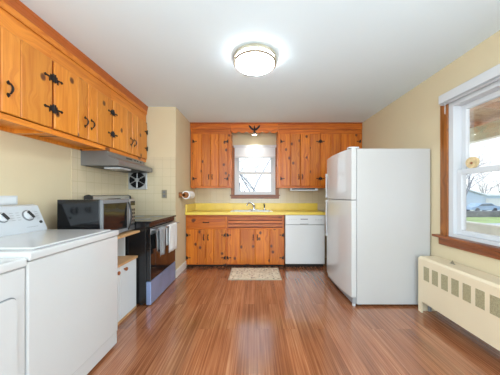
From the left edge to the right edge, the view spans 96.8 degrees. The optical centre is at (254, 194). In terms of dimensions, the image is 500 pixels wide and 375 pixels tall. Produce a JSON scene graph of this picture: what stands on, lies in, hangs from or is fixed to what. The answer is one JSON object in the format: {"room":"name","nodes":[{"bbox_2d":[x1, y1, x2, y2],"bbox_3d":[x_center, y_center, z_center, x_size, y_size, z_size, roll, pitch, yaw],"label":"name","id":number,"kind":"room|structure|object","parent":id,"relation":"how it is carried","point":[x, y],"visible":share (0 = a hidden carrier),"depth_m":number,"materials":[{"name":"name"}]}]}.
{"room":"kitchen","nodes":[
{"label":"kitchen","id":0,"kind":"room"},
{"bbox_2d":[0,130,70,228],"bbox_3d":[-1.910,-0.040,0.460,0.100,2.480,5.720,0,0,0],"label":"wall","id":1,"kind":"structure","parent":0,"point":[38,172],"depth_m":1.89,"materials":[{"name":"paint"}]},
{"bbox_2d":[0,196,17,204],"bbox_3d":[-1.852,0.040,1.655,0.016,0.070,0.150,0,0,0],"label":"outlet box","id":2,"kind":"object","parent":1,"relation":"attached to","point":[4,200],"visible":0.97,"depth_m":1.66,"materials":[{"name":"white plastic"}]},
{"bbox_2d":[0,8,53,133],"bbox_3d":[-1.690,-0.816,1.361,0.341,0.688,0.713,0,0,0],"label":"upper cabinet","id":3,"kind":"object","parent":1,"relation":"attached to","point":[26,76],"visible":1,"depth_m":1.51,"materials":[{"name":"brown wood"}]},
{"bbox_2d":[0,0,146,114],"bbox_3d":[-1.710,-1.183,2.110,0.297,0.043,2.212,0,0,0],"label":"trim","id":4,"kind":"structure","parent":3,"relation":"on","point":[3,5],"depth_m":1.77,"materials":[{"name":"brown wood"}]},
{"bbox_2d":[17,45,112,151],"bbox_3d":[-1.690,-0.816,2.074,0.341,0.688,0.714,0,0,0],"label":"upper cabinet","id":5,"kind":"object","parent":1,"relation":"attached to","point":[83,111],"visible":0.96,"depth_m":1.99,"materials":[{"name":"brown wood"}]},
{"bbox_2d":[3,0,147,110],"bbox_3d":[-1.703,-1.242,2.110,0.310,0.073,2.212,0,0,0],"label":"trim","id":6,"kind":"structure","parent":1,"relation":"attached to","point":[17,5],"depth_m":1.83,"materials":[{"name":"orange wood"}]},
{"bbox_2d":[71,148,126,198],"bbox_3d":[-1.857,0.025,2.732,0.006,1.150,0.975,0,0,0],"label":"tile backsplash","id":7,"kind":"structure","parent":1,"relation":"attached to","point":[85,180],"depth_m":2.53,"materials":[{"name":"tile"}]},
{"bbox_2d":[111,89,147,161],"bbox_3d":[-1.690,-0.816,2.822,0.341,0.688,0.782,0,0,0],"label":"upper cabinet","id":8,"kind":"object","parent":1,"relation":"attached to","point":[129,125],"visible":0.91,"depth_m":2.73,"materials":[{"name":"brown wood"}]},
{"bbox_2d":[81,151,152,172],"bbox_3d":[-1.649,-0.381,2.745,0.408,0.181,0.770,0,0,0],"label":"range hood","id":9,"kind":"object","parent":8,"relation":"attached to","point":[107,160],"visible":1,"depth_m":2.42,"materials":[{"name":"metal"}]},
{"bbox_2d":[146,107,194,269],"bbox_3d":[-1.505,-0.040,3.795,0.710,2.480,1.150,0,0,0],"label":"wall","id":10,"kind":"structure","parent":0,"point":[169,132],"depth_m":3.29,"materials":[{"name":"paint"}]},
{"bbox_2d":[128,173,146,188],"bbox_3d":[-1.690,-0.215,3.192,0.270,0.270,0.044,0,0,0],"label":"exhaust fan","id":11,"kind":"object","parent":10,"relation":"attached to","point":[135,180],"visible":0.91,"depth_m":3.19,"materials":[{"name":"metal"}]},
{"bbox_2d":[127,157,175,220],"bbox_3d":[-1.502,0.025,3.217,0.704,1.150,0.006,0,0,0],"label":"tile backsplash","id":12,"kind":"structure","parent":10,"relation":"attached to","point":[149,201],"depth_m":3.21,"materials":[{"name":"tile"}]},
{"bbox_2d":[162,190,166,197],"bbox_3d":[-1.312,-0.015,3.209,0.075,0.120,0.009,0,0,0],"label":"wall outlet","id":13,"kind":"object","parent":10,"relation":"attached to","point":[164,192],"visible":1,"depth_m":3.21,"materials":[{"name":"metal"}]},
{"bbox_2d":[175,261,185,277],"bbox_3d":[-1.143,1.145,3.441,0.014,0.110,0.470,0,0,0],"label":"baseboard","id":14,"kind":"structure","parent":10,"relation":"attached to","point":[182,267],"depth_m":3.38,"materials":[{"name":"white wood"}]},
{"bbox_2d":[179,192,188,197],"bbox_3d":[-1.077,0.000,3.510,0.147,0.094,0.340,0,0,0],"label":"paper towel holder","id":15,"kind":"object","parent":10,"relation":"attached to","point":[185,194],"visible":0.7,"depth_m":3.35,"materials":[{"name":"brown wood"}]},
{"bbox_2d":[182,191,194,198],"bbox_3d":[-1.050,0.000,3.510,0.126,0.126,0.270,0,0,0],"label":"paper towel roll","id":16,"kind":"object","parent":15,"relation":"hanging from","point":[191,193],"visible":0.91,"depth_m":3.44,"materials":[{"name":"white paper"}]},
{"bbox_2d":[20,0,499,121],"bbox_3d":[0.030,-1.330,0.985,3.980,0.100,6.770,0,0,0],"label":"ceiling","id":17,"kind":"structure","parent":0,"point":[337,60],"depth_m":1.89,"materials":[{"name":"paint"}]},
{"bbox_2d":[234,43,275,75],"bbox_3d":[0.000,-1.228,2.059,0.394,0.102,0.396,0,0,0],"label":"ceiling light","id":18,"kind":"object","parent":17,"relation":"attached to","point":[254,59],"visible":1,"depth_m":1.97,"materials":[{"name":"white glass"}]},
{"bbox_2d":[232,132,326,257],"bbox_3d":[0.375,-0.040,4.310,3.050,2.480,0.120,0,0,0],"label":"wall","id":19,"kind":"structure","parent":0,"point":[246,138],"depth_m":4.25,"materials":[{"name":"paint"}]},
{"bbox_2d":[191,130,231,187],"bbox_3d":[-0.785,-0.642,4.058,0.710,1.035,0.368,0,0,0],"label":"upper cabinet","id":20,"kind":"object","parent":19,"relation":"attached to","point":[211,150],"visible":1,"depth_m":3.91,"materials":[{"name":"orange wood"}]},
{"bbox_2d":[190,124,230,129],"bbox_3d":[-0.786,-1.212,3.937,0.723,0.100,0.022,0,0,0],"label":"trim","id":21,"kind":"structure","parent":20,"relation":"on","point":[192,126],"depth_m":3.93,"materials":[{"name":"orange wood"}]},
{"bbox_2d":[230,146,279,198],"bbox_3d":[0.000,-0.435,4.282,0.950,1.010,0.155,0,0,0],"label":"window","id":22,"kind":"structure","parent":19,"relation":"in","point":[235,194],"depth_m":4.25,"materials":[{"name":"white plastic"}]},
{"bbox_2d":[234,145,275,157],"bbox_3d":[0.000,-0.825,4.208,0.810,0.240,0.040,0,0,0],"label":"cellular shade","id":23,"kind":"object","parent":22,"relation":"attached to","point":[241,151],"visible":1,"depth_m":4.20,"materials":[{"name":"white fabric"}]},
{"bbox_2d":[195,188,326,203],"bbox_3d":[0.375,-0.015,4.247,3.050,0.370,0.006,0,0,0],"label":"tile backsplash","id":24,"kind":"structure","parent":19,"relation":"attached to","point":[202,195],"depth_m":4.24,"materials":[{"name":"tile"}]},
{"bbox_2d":[276,130,320,187],"bbox_3d":[0.780,-0.642,4.058,0.745,1.035,0.368,0,0,0],"label":"upper cabinet","id":25,"kind":"object","parent":19,"relation":"attached to","point":[297,151],"visible":1,"depth_m":3.91,"materials":[{"name":"orange wood"}]},
{"bbox_2d":[231,124,277,132],"bbox_3d":[-0.009,-1.179,3.939,0.829,0.165,0.018,0,0,0],"label":"scalloped valance","id":26,"kind":"object","parent":25,"relation":"attached to","point":[235,128],"visible":1,"depth_m":3.93,"materials":[{"name":"orange wood"}]},
{"bbox_2d":[249,125,259,132],"bbox_3d":[-0.010,-1.169,3.905,0.204,0.132,0.041,0,0,0],"label":"plaque","id":27,"kind":"object","parent":26,"relation":"attached to","point":[250,127],"visible":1,"depth_m":3.91,"materials":[{"name":"black metal"}]},
{"bbox_2d":[289,188,317,190],"bbox_3d":[0.875,-0.100,4.019,0.490,0.049,0.123,0,0,0],"label":"light","id":28,"kind":"object","parent":25,"relation":"attached to","point":[290,189],"visible":1,"depth_m":3.96,"materials":[{"name":"white plastic"}]},
{"bbox_2d":[278,124,361,129],"bbox_3d":[1.152,-1.212,3.937,1.492,0.100,0.022,0,0,0],"label":"trim","id":29,"kind":"structure","parent":25,"relation":"on","point":[280,126],"depth_m":3.93,"materials":[{"name":"orange wood"}]},
{"bbox_2d":[320,130,361,187],"bbox_3d":[1.524,-0.642,4.058,0.742,1.035,0.368,0,0,0],"label":"upper cabinet","id":30,"kind":"object","parent":19,"relation":"attached to","point":[333,142],"visible":0.52,"depth_m":3.91,"materials":[{"name":"orange wood"}]},
{"bbox_2d":[87,258,499,374],"bbox_3d":[0.030,1.240,0.985,3.980,0.080,6.770,0,0,0],"label":"floor","id":31,"kind":"structure","parent":0,"point":[205,322],"depth_m":1.92,"materials":[{"name":"laminate"}]},
{"bbox_2d":[0,258,26,374],"bbox_3d":[-1.452,0.646,0.717,0.736,1.107,0.692,0,0,0],"label":"dryer","id":32,"kind":"object","parent":31,"relation":"on","point":[12,270],"visible":1,"depth_m":1.00,"materials":[{"name":"metal"}]},
{"bbox_2d":[0,204,118,374],"bbox_3d":[-1.452,0.636,1.421,0.736,1.127,0.708,0,0,0],"label":"washing machine","id":33,"kind":"object","parent":31,"relation":"on","point":[71,275],"visible":0.98,"depth_m":1.36,"materials":[{"name":"metal"}]},
{"bbox_2d":[117,230,139,324],"bbox_3d":[-1.495,0.789,2.086,0.534,0.822,0.582,0,0,0],"label":"cart","id":34,"kind":"object","parent":31,"relation":"on","point":[126,264],"visible":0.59,"depth_m":2.21,"materials":[{"name":"white laminate"}]},
{"bbox_2d":[57,199,134,232],"bbox_3d":[-1.458,0.208,2.124,0.424,0.338,0.505,0,0,0],"label":"microwave","id":35,"kind":"object","parent":34,"relation":"on","point":[112,214],"visible":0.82,"depth_m":1.87,"materials":[{"name":"black glass"}]},
{"bbox_2d":[117,230,139,238],"bbox_3d":[-1.497,0.389,2.086,0.530,0.021,0.582,0,0,0],"label":"shelf","id":36,"kind":"object","parent":34,"relation":"attached to","point":[127,233],"depth_m":2.20,"materials":[{"name":"brown wood"}]},
{"bbox_2d":[84,195,179,304],"bbox_3d":[-1.447,0.598,2.764,0.786,1.205,0.760,0,0,0],"label":"range","id":37,"kind":"object","parent":31,"relation":"on","point":[155,273],"visible":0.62,"depth_m":2.43,"materials":[{"name":"black metal"}]},
{"bbox_2d":[135,215,175,222],"bbox_3d":[-1.442,0.294,2.764,0.655,0.020,0.760,0,0,0],"label":"cooktop","id":38,"kind":"object","parent":37,"relation":"in","point":[138,218],"depth_m":2.76,"materials":[{"name":"black glass"}]},
{"bbox_2d":[157,226,165,255],"bbox_3d":[-1.066,0.525,2.528,0.049,0.318,0.160,0,0,0],"label":"dish towel","id":39,"kind":"object","parent":37,"relation":"hanging from","point":[161,234],"visible":0.98,"depth_m":2.51,"materials":[{"name":"grey fabric"}]},
{"bbox_2d":[166,222,176,252],"bbox_3d":[-1.065,0.540,2.853,0.050,0.348,0.270,0,0,0],"label":"dish towel","id":40,"kind":"object","parent":37,"relation":"hanging from","point":[171,231],"visible":0.97,"depth_m":2.79,"materials":[{"name":"white fabric"}]},
{"bbox_2d":[186,215,226,265],"bbox_3d":[-0.810,0.763,3.931,0.670,0.874,0.614,0,0,0],"label":"base cabinet","id":41,"kind":"object","parent":31,"relation":"on","point":[205,234],"visible":0.94,"depth_m":3.66,"materials":[{"name":"orange wood"}]},
{"bbox_2d":[226,215,283,265],"bbox_3d":[0.005,0.763,3.931,0.960,0.874,0.614,0,0,0],"label":"base cabinet","id":42,"kind":"object","parent":31,"relation":"on","point":[251,240],"visible":0.94,"depth_m":3.66,"materials":[{"name":"orange wood"}]},
{"bbox_2d":[185,203,325,214],"bbox_3d":[0.021,0.241,3.943,2.338,0.172,0.598,0,0,0],"label":"countertop","id":43,"kind":"structure","parent":42,"relation":"on","point":[194,208],"depth_m":4.22,"materials":[{"name":"yellow laminate"}]},
{"bbox_2d":[230,210,272,211],"bbox_3d":[-0.060,0.368,3.955,0.720,0.183,0.410,0,0,0],"label":"sink","id":44,"kind":"object","parent":43,"relation":"in","point":[231,210],"visible":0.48,"depth_m":3.75,"materials":[{"name":"ceramic"}]},
{"bbox_2d":[246,201,257,209],"bbox_3d":[-0.044,0.198,4.042,0.219,0.156,0.193,0,0,0],"label":"faucet","id":45,"kind":"object","parent":43,"relation":"on","point":[249,202],"visible":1,"depth_m":4.08,"materials":[{"name":"silver metal"}]},
{"bbox_2d":[228,268,281,279],"bbox_3d":[0.000,1.195,3.380,0.760,0.010,0.500,0,0,0],"label":"kitchen rug","id":46,"kind":"object","parent":31,"relation":"on","point":[236,273],"visible":1,"depth_m":3.33,"materials":[{"name":"fabric"}]},
{"bbox_2d":[284,215,324,266],"bbox_3d":[0.826,0.766,3.934,0.652,0.868,0.582,0,0,0],"label":"dishwasher","id":47,"kind":"object","parent":31,"relation":"on","point":[304,235],"visible":0.99,"depth_m":3.66,"materials":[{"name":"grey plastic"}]},
{"bbox_2d":[325,147,429,305],"bbox_3d":[1.443,0.339,2.795,0.884,1.722,0.820,0,0,0],"label":"refrigerator","id":48,"kind":"object","parent":31,"relation":"on","point":[377,202],"visible":0.94,"depth_m":2.38,"materials":[{"name":"metal"}]},
{"bbox_2d":[418,256,499,350],"bbox_3d":[1.792,0.917,1.312,0.186,0.566,2.000,0,0,0],"label":"radiator cover","id":49,"kind":"object","parent":31,"relation":"on","point":[469,297],"visible":1,"depth_m":1.84,"materials":[{"name":"metal"}]},
{"bbox_2d":[424,267,428,281],"bbox_3d":[1.700,0.786,2.202,0.002,0.137,0.070,0,0,0],"label":"vent grille","id":50,"kind":"object","parent":49,"relation":"attached to","point":[426,269],"depth_m":2.20,"materials":[{"name":"beige metal"}]},
{"bbox_2d":[432,270,437,286],"bbox_3d":[1.700,0.786,2.097,0.002,0.137,0.070,0,0,0],"label":"vent grille","id":51,"kind":"object","parent":49,"relation":"attached to","point":[434,272],"depth_m":2.10,"materials":[{"name":"beige metal"}]},
{"bbox_2d":[441,274,447,291],"bbox_3d":[1.700,0.786,1.992,0.002,0.137,0.070,0,0,0],"label":"vent grille","id":52,"kind":"object","parent":49,"relation":"attached to","point":[444,277],"depth_m":1.99,"materials":[{"name":"beige metal"}]},
{"bbox_2d":[451,278,458,296],"bbox_3d":[1.700,0.786,1.887,0.002,0.137,0.070,0,0,0],"label":"vent grille","id":53,"kind":"object","parent":49,"relation":"attached to","point":[454,281],"depth_m":1.88,"materials":[{"name":"beige metal"}]},
{"bbox_2d":[463,283,470,302],"bbox_3d":[1.700,0.786,1.782,0.002,0.137,0.070,0,0,0],"label":"vent grille","id":54,"kind":"object","parent":49,"relation":"attached to","point":[466,286],"depth_m":1.78,"materials":[{"name":"beige metal"}]},
{"bbox_2d":[475,288,484,309],"bbox_3d":[1.700,0.786,1.677,0.002,0.137,0.070,0,0,0],"label":"vent grille","id":55,"kind":"object","parent":49,"relation":"attached to","point":[479,292],"depth_m":1.68,"materials":[{"name":"beige metal"}]},
{"bbox_2d":[490,294,499,317],"bbox_3d":[1.700,0.786,1.572,0.002,0.137,0.070,0,0,0],"label":"vent grille","id":56,"kind":"object","parent":49,"relation":"attached to","point":[494,298],"depth_m":1.57,"materials":[{"name":"beige metal"}]},
{"bbox_2d":[362,30,499,276],"bbox_3d":[1.960,-0.040,0.985,0.120,2.480,6.770,0,0,0],"label":"wall","id":57,"kind":"structure","parent":0,"point":[412,121],"depth_m":2.38,"materials":[{"name":"paint"}]},
{"bbox_2d":[190,122,362,123],"bbox_3d":[0.375,-1.271,3.928,3.046,0.016,0.040,0,0,0],"label":"trim","id":58,"kind":"structure","parent":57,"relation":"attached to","point":[190,122],"depth_m":3.91,"materials":[{"name":"wood"}]},
{"bbox_2d":[432,80,499,259],"bbox_3d":[1.925,-0.242,1.686,0.190,1.485,1.232,0,0,0],"label":"window","id":59,"kind":"structure","parent":57,"relation":"in","point":[454,116],"depth_m":2.11,"materials":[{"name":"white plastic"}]},
{"bbox_2d":[439,64,499,105],"bbox_3d":[1.855,-0.882,1.663,0.050,0.205,1.107,0,0,0],"label":"blind","id":60,"kind":"object","parent":59,"relation":"attached to","point":[491,75],"visible":1,"depth_m":1.88,"materials":[{"name":"white plastic"}]},
{"bbox_2d":[465,157,479,167],"bbox_3d":[1.948,-0.290,1.990,0.029,0.100,0.104,0,0,0],"label":"wood slice","id":61,"kind":"object","parent":59,"relation":"on","point":[472,162],"visible":0.97,"depth_m":1.98,"materials":[{"name":"beige wood"}]},
{"label":"outside","id":62,"kind":"structure","parent":0,"visible":0},
{"bbox_2d":[466,217,499,222],"bbox_3d":[40.000,2.850,82.300,200.000,0.200,155.400,0,0,0],"label":"ground","id":63,"kind":"structure","parent":62,"point":[472,219],"depth_m":24.92,"materials":[{"name":"green plant"}]},
{"bbox_2d":[239,160,266,191],"bbox_3d":[-1.793,-0.834,15.319,4.019,7.219,5.178,0,0,-37],"label":"bare tree","id":64,"kind":"object","parent":63,"relation":"on","point":[240,160],"visible":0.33,"depth_m":14.61,"materials":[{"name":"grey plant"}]},
{"bbox_2d":[239,158,270,191],"bbox_3d":[-0.806,-1.064,8.692,4.474,7.666,3.950,0,0,-27],"label":"bare tree","id":65,"kind":"object","parent":63,"relation":"on","point":[246,158],"visible":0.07,"depth_m":8.29,"materials":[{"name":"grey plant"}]},
{"bbox_2d":[471,173,491,192],"bbox_3d":[81.517,-4.797,81.536,8.523,15.130,11.932,0,0,0],"label":"bare tree","id":66,"kind":"object","parent":63,"relation":"on","point":[478,173],"visible":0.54,"depth_m":80.83,"materials":[{"name":"grey plant"}]},
{"bbox_2d":[466,211,499,216],"bbox_3d":[45.000,2.375,27.800,50.000,0.750,0.600,0,0,0],"label":"stone wall","id":67,"kind":"structure","parent":63,"relation":"on","point":[468,213],"depth_m":27.50,"materials":[{"name":"grey stone"}]},
{"bbox_2d":[466,97,499,235],"bbox_3d":[3.130,0.600,2.600,2.200,4.300,8.800,0,0,0],"label":"porch","id":68,"kind":"object","parent":63,"relation":"on","point":[485,117],"visible":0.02,"depth_m":3.72,"materials":[{"name":"beige paint"}]},
{"bbox_2d":[466,189,499,205],"bbox_3d":[44.900,0.525,47.500,17.000,4.450,9.800,0,0,0],"label":"house","id":69,"kind":"structure","parent":63,"relation":"on","point":[473,196],"depth_m":43.00,"materials":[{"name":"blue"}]},
{"bbox_2d":[466,142,499,195],"bbox_3d":[13.435,-0.961,13.221,4.950,7.431,6.101,0,0,5],"label":"bare tree","id":70,"kind":"object","parent":63,"relation":"on","point":[469,184],"visible":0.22,"depth_m":13.75,"materials":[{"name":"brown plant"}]},
{"bbox_2d":[467,172,498,193],"bbox_3d":[59.008,-2.863,57.178,9.787,11.256,7.003,0,0,20],"label":"bare tree","id":71,"kind":"object","parent":63,"relation":"on","point":[491,187],"visible":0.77,"depth_m":56.41,"materials":[{"name":"grey plant"}]},
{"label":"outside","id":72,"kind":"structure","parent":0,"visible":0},
{"bbox_3d":[49.000,2.739,35.350,62.000,0.019,8.300,0,0,0],"label":"driveway","id":73,"kind":"object","parent":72,"visible":0},
{"bbox_2d":[466,203,499,210],"bbox_3d":[37.000,2.019,36.375,4.600,1.420,1.790,0,0,0],"label":"car","id":74,"kind":"object","parent":73,"relation":"on","point":[472,206],"visible":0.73,"depth_m":35.50,"materials":[{"name":"paint"}]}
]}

